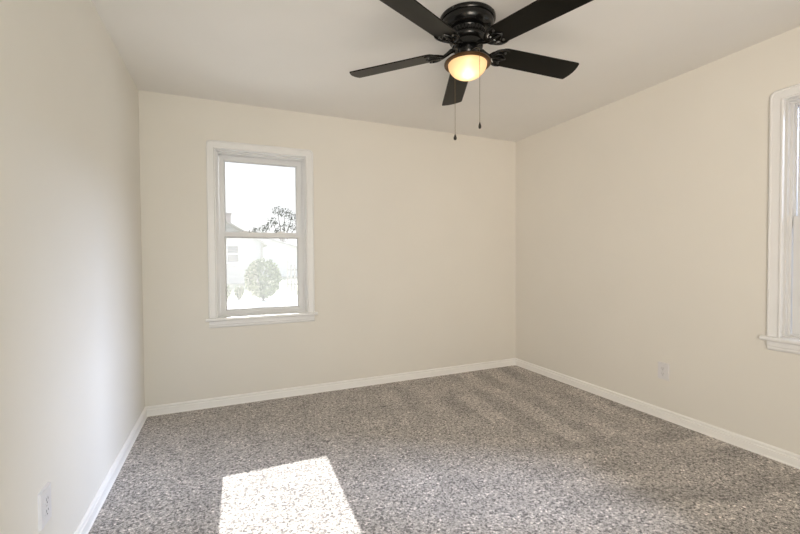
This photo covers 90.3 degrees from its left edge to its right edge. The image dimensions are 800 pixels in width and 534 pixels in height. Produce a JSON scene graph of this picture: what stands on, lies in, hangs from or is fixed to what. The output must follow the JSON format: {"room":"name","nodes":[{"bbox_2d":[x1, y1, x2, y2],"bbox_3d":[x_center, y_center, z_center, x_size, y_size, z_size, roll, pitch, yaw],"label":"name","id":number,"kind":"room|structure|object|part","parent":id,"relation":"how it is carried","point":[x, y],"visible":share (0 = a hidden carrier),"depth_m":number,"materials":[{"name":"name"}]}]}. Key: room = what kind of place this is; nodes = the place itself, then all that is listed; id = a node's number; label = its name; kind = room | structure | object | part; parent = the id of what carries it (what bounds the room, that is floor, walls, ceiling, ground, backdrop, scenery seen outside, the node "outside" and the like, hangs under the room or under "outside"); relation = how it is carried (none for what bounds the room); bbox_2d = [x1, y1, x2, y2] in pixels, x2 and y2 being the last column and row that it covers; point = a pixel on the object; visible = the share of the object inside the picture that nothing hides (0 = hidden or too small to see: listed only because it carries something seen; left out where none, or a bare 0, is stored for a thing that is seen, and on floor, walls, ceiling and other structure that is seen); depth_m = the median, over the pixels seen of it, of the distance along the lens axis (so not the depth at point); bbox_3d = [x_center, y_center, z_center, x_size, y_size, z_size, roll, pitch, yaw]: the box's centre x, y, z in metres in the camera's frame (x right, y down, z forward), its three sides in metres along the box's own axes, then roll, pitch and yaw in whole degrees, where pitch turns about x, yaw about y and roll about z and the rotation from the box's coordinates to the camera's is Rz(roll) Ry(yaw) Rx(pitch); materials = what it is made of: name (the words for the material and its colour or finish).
{"room":"empty bedroom","nodes":[
{"label":"empty bedroom","id":0,"kind":"room"},
{"bbox_2d":[0,0,144,533],"bbox_3d":[-1.126,-0.052,0.922,0.160,2.440,4.410,-1,1,-23],"label":"wall","id":1,"kind":"structure","parent":0,"point":[72,391],"depth_m":1.55,"materials":[{"name":"beige paint"}]},
{"bbox_2d":[38,482,51,531],"bbox_3d":[-1.207,0.813,1.355,0.011,0.124,0.084,-1,1,-23],"label":"wall outlet","id":2,"kind":"object","parent":1,"relation":"attached to","point":[44,497],"visible":1,"depth_m":1.34,"materials":[{"name":"white plastic"}]},
{"bbox_2d":[45,495,48,504],"bbox_3d":[-1.204,0.794,1.356,0.003,0.030,0.029,-1,1,-23],"label":"receptacle","id":3,"kind":"object","parent":2,"relation":"attached to","point":[46,496],"depth_m":1.36,"materials":[{"name":"white plastic"}]},
{"bbox_2d":[45,506,48,515],"bbox_3d":[-1.203,0.833,1.357,0.003,0.030,0.029,-1,1,-23],"label":"receptacle","id":4,"kind":"object","parent":2,"relation":"attached to","point":[46,507],"depth_m":1.36,"materials":[{"name":"white plastic"}]},
{"bbox_2d":[74,407,146,533],"bbox_3d":[-1.069,1.128,1.057,0.018,0.074,4.250,-1,1,-23],"label":"baseboard","id":5,"kind":"structure","parent":1,"relation":"attached to","point":[87,521],"depth_m":2.05,"materials":[{"name":"white paint"}]},
{"bbox_2d":[138,90,515,406],"bbox_3d":[-0.363,-0.119,3.743,3.807,2.440,0.160,-1,1,-23],"label":"wall","id":6,"kind":"structure","parent":0,"point":[415,228],"depth_m":3.61,"materials":[{"name":"beige paint"}]},
{"bbox_2d":[206,140,317,327],"bbox_3d":[-1.175,-0.265,3.397,0.880,1.490,0.264,-1,1,-23],"label":"window","id":7,"kind":"structure","parent":6,"relation":"in","point":[218,152],"depth_m":3.31,"materials":[{"name":"white paint"}]},
{"bbox_3d":[-1.183,-0.585,3.405,0.664,0.673,0.032,-1,1,-23],"label":"sash","id":8,"kind":"part","parent":7,"relation":"part of","materials":[{"name":"white plastic"}]},
{"bbox_3d":[-1.135,0.413,3.332,0.880,0.025,0.089,-1,1,-23],"label":"sill","id":9,"kind":"part","parent":7,"relation":"part of","materials":[{"name":"white paint"}]},
{"bbox_3d":[-1.163,0.044,3.381,0.664,0.670,0.032,-1,1,-23],"label":"sash","id":10,"kind":"part","parent":7,"relation":"part of","materials":[{"name":"clear glass"}]},
{"bbox_3d":[-1.153,0.362,3.370,0.500,0.006,0.006,-1,1,-23],"label":"lift rail","id":11,"kind":"part","parent":7,"relation":"part of","materials":[{"name":"white plastic"}]},
{"bbox_2d":[146,358,515,416],"bbox_3d":[-0.321,1.065,3.688,3.487,0.074,0.018,-1,1,-23],"label":"baseboard","id":12,"kind":"structure","parent":6,"relation":"attached to","point":[170,408],"depth_m":3.49,"materials":[{"name":"white paint"}]},
{"bbox_2d":[88,365,799,533],"bbox_3d":[0.643,1.245,1.475,3.807,0.200,5.170,-1,1,-23],"label":"floor","id":13,"kind":"structure","parent":0,"point":[514,449],"depth_m":2.22,"materials":[{"name":"grey carpet"}]},
{"bbox_2d":[91,0,799,141],"bbox_3d":[0.626,-1.395,1.417,3.807,0.200,5.170,-1,1,-23],"label":"ceiling","id":14,"kind":"structure","parent":0,"point":[290,55],"depth_m":2.43,"materials":[{"name":"paint"}]},
{"bbox_2d":[350,0,592,139],"bbox_3d":[0.386,-1.002,2.102,1.291,0.612,1.291,-1,1,-23],"label":"ceiling fan","id":15,"kind":"object","parent":14,"relation":"hanging from","point":[466,26],"visible":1,"depth_m":2.01,"materials":[{"name":"black metal"}]},
{"bbox_3d":[-0.039,-1.131,2.245,0.510,0.006,0.140,-2,12,20],"label":"blade","id":16,"kind":"part","parent":15,"relation":"part of","materials":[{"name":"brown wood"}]},
{"bbox_3d":[0.089,-1.121,1.779,0.140,0.006,0.510,15,13,38],"label":"blade","id":17,"kind":"part","parent":15,"relation":"part of","materials":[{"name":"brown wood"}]},
{"bbox_3d":[0.358,-1.139,2.522,0.140,0.006,0.510,-12,-1,0],"label":"blade","id":18,"kind":"part","parent":15,"relation":"part of","materials":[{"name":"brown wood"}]},
{"bbox_3d":[0.357,-1.032,2.104,0.203,0.075,0.203,-1,1,-23],"label":"lamp shade","id":19,"kind":"part","parent":15,"relation":"part of","materials":[{"name":"beige glass"}]},
{"bbox_3d":[0.355,-1.297,2.099,0.292,0.022,0.292,-1,1,-23],"label":"ceiling plate","id":20,"kind":"part","parent":15,"relation":"part of","materials":[{"name":"black metal"}]},
{"bbox_3d":[0.387,-0.927,2.029,0.003,0.395,0.074,-1,1,-21],"label":"pull chain","id":21,"kind":"part","parent":15,"relation":"part of","materials":[{"name":"gold metal"}]},
{"bbox_3d":[0.757,-1.135,2.227,0.510,0.006,0.140,1,-11,-17],"label":"blade","id":22,"kind":"part","parent":15,"relation":"part of","materials":[{"name":"black wood"}]},
{"bbox_3d":[0.611,-1.125,1.769,0.140,0.006,0.510,13,-5,-37],"label":"blade","id":23,"kind":"part","parent":15,"relation":"part of","materials":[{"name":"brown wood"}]},
{"bbox_2d":[516,26,799,454],"bbox_3d":[2.220,-0.105,2.374,0.160,2.440,4.410,-1,1,-23],"label":"wall","id":24,"kind":"structure","parent":0,"point":[642,216],"depth_m":2.86,"materials":[{"name":"beige paint"}]},
{"bbox_2d":[515,358,799,468],"bbox_3d":[2.114,1.077,2.438,0.018,0.074,4.250,-1,1,-23],"label":"baseboard","id":25,"kind":"structure","parent":24,"relation":"attached to","point":[786,457],"depth_m":2.78,"materials":[{"name":"white paint"}]},
{"bbox_2d":[658,361,668,380],"bbox_3d":[1.914,0.757,2.895,0.011,0.124,0.080,-1,1,-23],"label":"wall outlet","id":26,"kind":"object","parent":24,"relation":"attached to","point":[663,368],"visible":1,"depth_m":2.89,"materials":[{"name":"white plastic"}]},
{"bbox_2d":[759,83,799,354],"bbox_3d":[2.401,-0.256,1.970,0.264,1.490,0.880,-1,1,-23],"label":"window","id":27,"kind":"structure","parent":24,"relation":"in","point":[783,262],"depth_m":2.27,"materials":[{"name":"white paint"}]},
{"bbox_3d":[2.325,0.421,1.950,0.089,0.025,0.880,-1,1,-23],"label":"sill","id":28,"kind":"part","parent":27,"relation":"part of","materials":[{"name":"white paint"}]},
{"bbox_3d":[2.380,0.052,1.967,0.032,0.670,0.664,-1,1,-23],"label":"sash","id":29,"kind":"part","parent":27,"relation":"part of","materials":[{"name":"white plastic"}]},
{"bbox_3d":[2.415,-0.576,1.970,0.032,0.673,0.664,-1,1,-23],"label":"sash","id":30,"kind":"part","parent":27,"relation":"part of","materials":[{"name":"white plastic"}]},
{"label":"outside","id":31,"kind":"structure","parent":0,"visible":0},
{"bbox_2d":[227,276,296,294],"bbox_3d":[-17.350,1.096,52.568,70.000,0.480,69.800,-1,1,-23],"label":"ground","id":32,"kind":"structure","parent":31,"point":[283,284],"depth_m":27.82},
{"bbox_2d":[219,213,267,283],"bbox_3d":[-16.046,-1.742,33.888,8.260,5.960,9.600,-1,1,-23],"label":"house","id":33,"kind":"structure","parent":32,"relation":"on","point":[240,252],"depth_m":30.62,"materials":[{"name":"white"}]},
{"bbox_3d":[-12.759,-1.002,30.412,0.780,1.230,0.020,-1,1,-23],"label":"pane","id":34,"kind":"part","parent":33,"relation":"part of","materials":[{"name":"clear glass"}]},
{"bbox_2d":[249,224,271,232],"bbox_3d":[-18.871,-2.559,53.854,3.247,6.862,1.292,-1,1,-23],"label":"tree","id":35,"kind":"object","parent":32,"relation":"on","point":[265,227],"visible":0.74,"depth_m":53.91,"materials":[{"name":"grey plant"}]},
{"bbox_2d":[258,238,296,276],"bbox_3d":[-16.004,-1.192,44.548,10.250,4.390,8.100,-1,1,-23],"label":"garage","id":36,"kind":"structure","parent":32,"relation":"on","point":[279,252],"depth_m":41.95,"materials":[{"name":"white"}]},
{"bbox_3d":[-12.292,-0.026,42.067,2.850,2.080,0.050,-1,1,-23],"label":"door","id":37,"kind":"part","parent":36,"relation":"part of","materials":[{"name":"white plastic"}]},
{"bbox_2d":[266,206,295,241],"bbox_3d":[-15.487,-3.671,53.769,4.968,9.044,2.494,-1,1,-23],"label":"tree","id":38,"kind":"object","parent":32,"relation":"on","point":[282,210],"visible":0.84,"depth_m":53.44,"materials":[{"name":"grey plant"}]},
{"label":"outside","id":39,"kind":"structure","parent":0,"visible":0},
{"bbox_2d":[227,291,297,300],"bbox_3d":[-6.263,1.671,22.863,38.071,0.495,4.846,-1,2,-42],"label":"lawn","id":40,"kind":"structure","parent":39,"point":[287,293],"depth_m":20.58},
{"bbox_2d":[220,286,231,298],"bbox_3d":[-8.143,1.184,18.617,0.556,0.739,0.536,-1,1,-23],"label":"shrub","id":41,"kind":"object","parent":40,"relation":"on","point":[229,292],"visible":0.29,"depth_m":18.60,"materials":[{"name":"green plant"}]},
{"bbox_2d":[234,286,243,298],"bbox_3d":[-7.628,1.217,18.852,0.498,0.658,0.499,-1,1,-23],"label":"shrub","id":42,"kind":"object","parent":40,"relation":"on","point":[240,293],"visible":0.99,"depth_m":18.77,"materials":[{"name":"green plant"}]},
{"bbox_2d":[243,258,281,299],"bbox_3d":[-6.264,0.558,18.210,1.675,1.972,1.695,-1,1,-23],"label":"bush","id":43,"kind":"object","parent":40,"relation":"on","point":[271,270],"visible":0.99,"depth_m":17.88,"materials":[{"name":"green plant"}]},
{"bbox_2d":[287,260,296,290],"bbox_3d":[-5.824,0.513,23.670,1.750,1.830,0.065,-1,1,-23],"label":"fence","id":44,"kind":"object","parent":40,"relation":"on","point":[290,269],"visible":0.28,"depth_m":23.39,"materials":[{"name":"white wood"}]},
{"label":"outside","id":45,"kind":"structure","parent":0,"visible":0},
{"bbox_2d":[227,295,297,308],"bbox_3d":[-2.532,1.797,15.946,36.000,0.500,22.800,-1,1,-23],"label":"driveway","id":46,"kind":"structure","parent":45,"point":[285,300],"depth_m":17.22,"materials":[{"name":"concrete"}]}
]}

